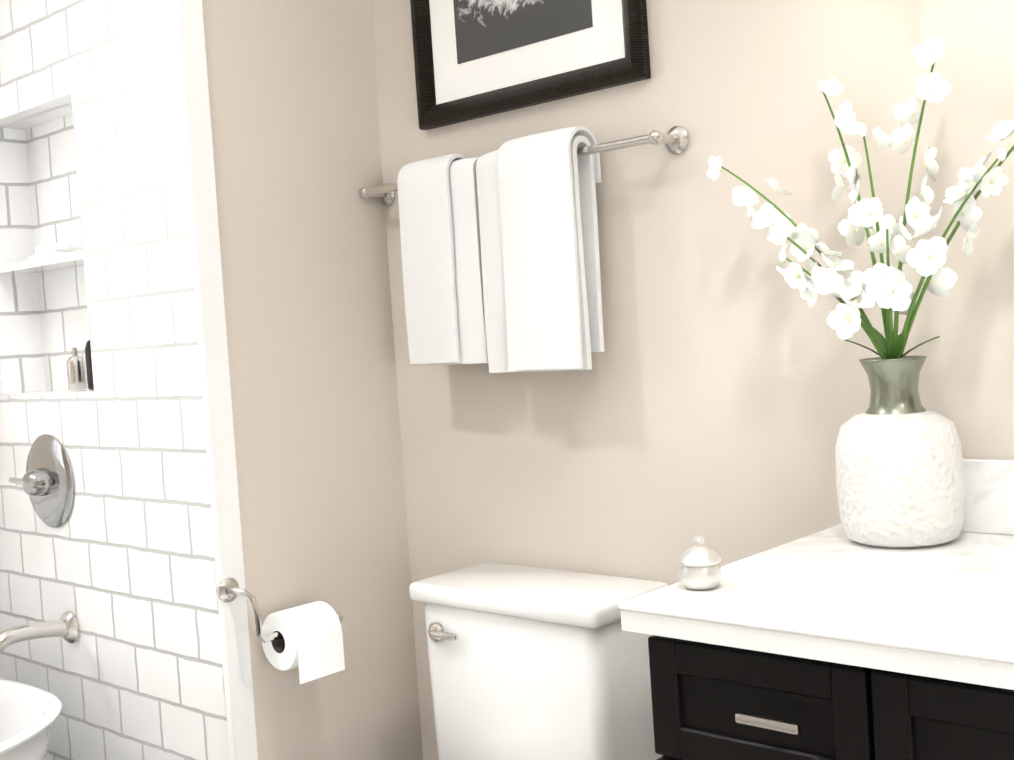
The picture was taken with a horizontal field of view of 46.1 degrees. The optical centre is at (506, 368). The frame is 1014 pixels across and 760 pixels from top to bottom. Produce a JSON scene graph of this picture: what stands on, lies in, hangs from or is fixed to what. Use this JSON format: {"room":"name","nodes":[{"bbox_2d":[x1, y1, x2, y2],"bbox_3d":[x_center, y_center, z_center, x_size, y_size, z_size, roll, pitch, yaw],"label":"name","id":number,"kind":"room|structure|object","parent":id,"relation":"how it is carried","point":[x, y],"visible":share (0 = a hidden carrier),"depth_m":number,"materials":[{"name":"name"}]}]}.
{"room":"bathroom","nodes":[
{"label":"bathroom","id":0,"kind":"room"},
{"bbox_2d":[0,0,422,759],"bbox_3d":[-0.778,-0.082,2.639,1.060,2.600,0.457,-2,3,42],"label":"wall","id":1,"kind":"structure","parent":0,"point":[216,292],"depth_m":2.31,"materials":[{"name":"tile"}]},
{"bbox_2d":[0,611,79,652],"bbox_3d":[-0.992,0.558,2.449,0.068,0.073,0.205,-2,3,42],"label":"tub spout","id":2,"kind":"object","parent":1,"relation":"attached to","point":[66,627],"visible":1,"depth_m":2.47,"materials":[{"name":"silver metal"}]},
{"bbox_2d":[9,434,73,527],"bbox_3d":[-0.992,0.242,2.520,0.200,0.200,0.057,-2,3,42],"label":"shower valve","id":3,"kind":"object","parent":1,"relation":"attached to","point":[46,481],"visible":1,"depth_m":2.50,"materials":[{"name":"silver metal"}]},
{"bbox_2d":[28,217,93,389],"bbox_3d":[-0.928,-0.149,2.536,0.234,0.392,0.065,-2,3,42],"label":"toiletries","id":4,"kind":"object","parent":1,"relation":"on","point":[78,369],"visible":0.33,"depth_m":2.52,"materials":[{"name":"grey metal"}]},
{"bbox_2d":[217,578,344,683],"bbox_3d":[-0.391,0.461,2.158,0.138,0.184,0.210,-2,3,42],"label":"paper holder","id":5,"kind":"object","parent":1,"relation":"attached to","point":[307,639],"visible":1,"depth_m":2.12,"materials":[{"name":"white paper"}]},
{"bbox_2d":[370,0,1013,759],"bbox_3d":[0.953,-0.155,1.435,5.444,2.600,0.100,-2,3,42],"label":"wall","id":6,"kind":"structure","parent":0,"point":[716,396],"depth_m":1.93,"materials":[{"name":"beige paint"}]},
{"bbox_2d":[359,126,688,204],"bbox_3d":[-0.006,-0.362,2.169,0.756,0.046,0.073,-2,3,42],"label":"towel rail","id":7,"kind":"object","parent":6,"relation":"attached to","point":[674,139],"visible":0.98,"depth_m":1.96,"materials":[{"name":"silver metal"}]},
{"bbox_2d":[397,126,603,372],"bbox_3d":[-0.017,-0.200,2.159,0.424,0.414,0.094,-2,3,42],"label":"hanging towel","id":8,"kind":"object","parent":7,"relation":"hanging from","point":[500,259],"visible":1,"depth_m":2.09,"materials":[{"name":"white fabric"}]},
{"bbox_2d":[410,0,650,129],"bbox_3d":[0.015,-0.722,2.147,0.540,0.495,0.028,-2,3,42],"label":"framed picture","id":9,"kind":"object","parent":6,"relation":"attached to","point":[474,59],"visible":0.92,"depth_m":2.16,"materials":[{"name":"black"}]},
{"bbox_2d":[961,458,1013,533],"bbox_3d":[1.047,0.163,1.294,1.158,0.102,0.020,-2,3,42],"label":"backsplash","id":10,"kind":"structure","parent":0,"relation":"attached to","point":[988,483],"depth_m":1.63,"materials":[{"name":"white stone"}]},
{"bbox_3d":[0.205,1.278,0.560,5.444,0.100,2.594,-2,3,42],"label":"floor","id":11,"kind":"structure","parent":0,"visible":0},
{"bbox_2d":[0,678,61,759],"bbox_3d":[-1.538,1.006,1.826,0.822,0.585,1.742,-2,3,42],"label":"tub","id":12,"kind":"object","parent":11,"relation":"on","point":[29,714],"visible":1,"depth_m":2.37,"materials":[{"name":"white ceramic"}]},
{"bbox_2d":[409,562,668,759],"bbox_3d":[-0.101,0.795,1.903,0.434,0.809,0.740,-2,3,42],"label":"toilet","id":13,"kind":"object","parent":11,"relation":"on","point":[529,663],"visible":0.94,"depth_m":1.99,"materials":[{"name":"white ceramic"}]},
{"bbox_2d":[621,618,1013,759],"bbox_3d":[0.837,0.715,1.156,1.286,0.897,0.582,-2,3,42],"label":"bathroom vanity","id":14,"kind":"object","parent":11,"relation":"on","point":[714,696],"depth_m":1.24,"materials":[{"name":"brown wood"}]},
{"bbox_2d":[618,524,1013,673],"bbox_3d":[0.808,0.251,1.147,1.316,0.032,0.570,-2,3,42],"label":"countertop","id":15,"kind":"structure","parent":14,"relation":"on","point":[951,603],"depth_m":1.33,"materials":[{"name":"white stone"}]},
{"bbox_2d":[678,535,721,589],"bbox_3d":[0.232,0.232,1.431,0.052,0.062,0.052,-2,3,42],"label":"jar","id":16,"kind":"object","parent":15,"relation":"on","point":[700,567],"visible":1,"depth_m":1.41,"materials":[{"name":"white ceramic"}]},
{"bbox_2d":[707,37,1013,547],"bbox_3d":[0.515,-0.101,1.629,0.567,0.674,0.167,-2,3,42],"label":"vase","id":17,"kind":"object","parent":15,"relation":"on","point":[899,470],"visible":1,"depth_m":1.59,"materials":[{"name":"white ceramic"}]}
]}

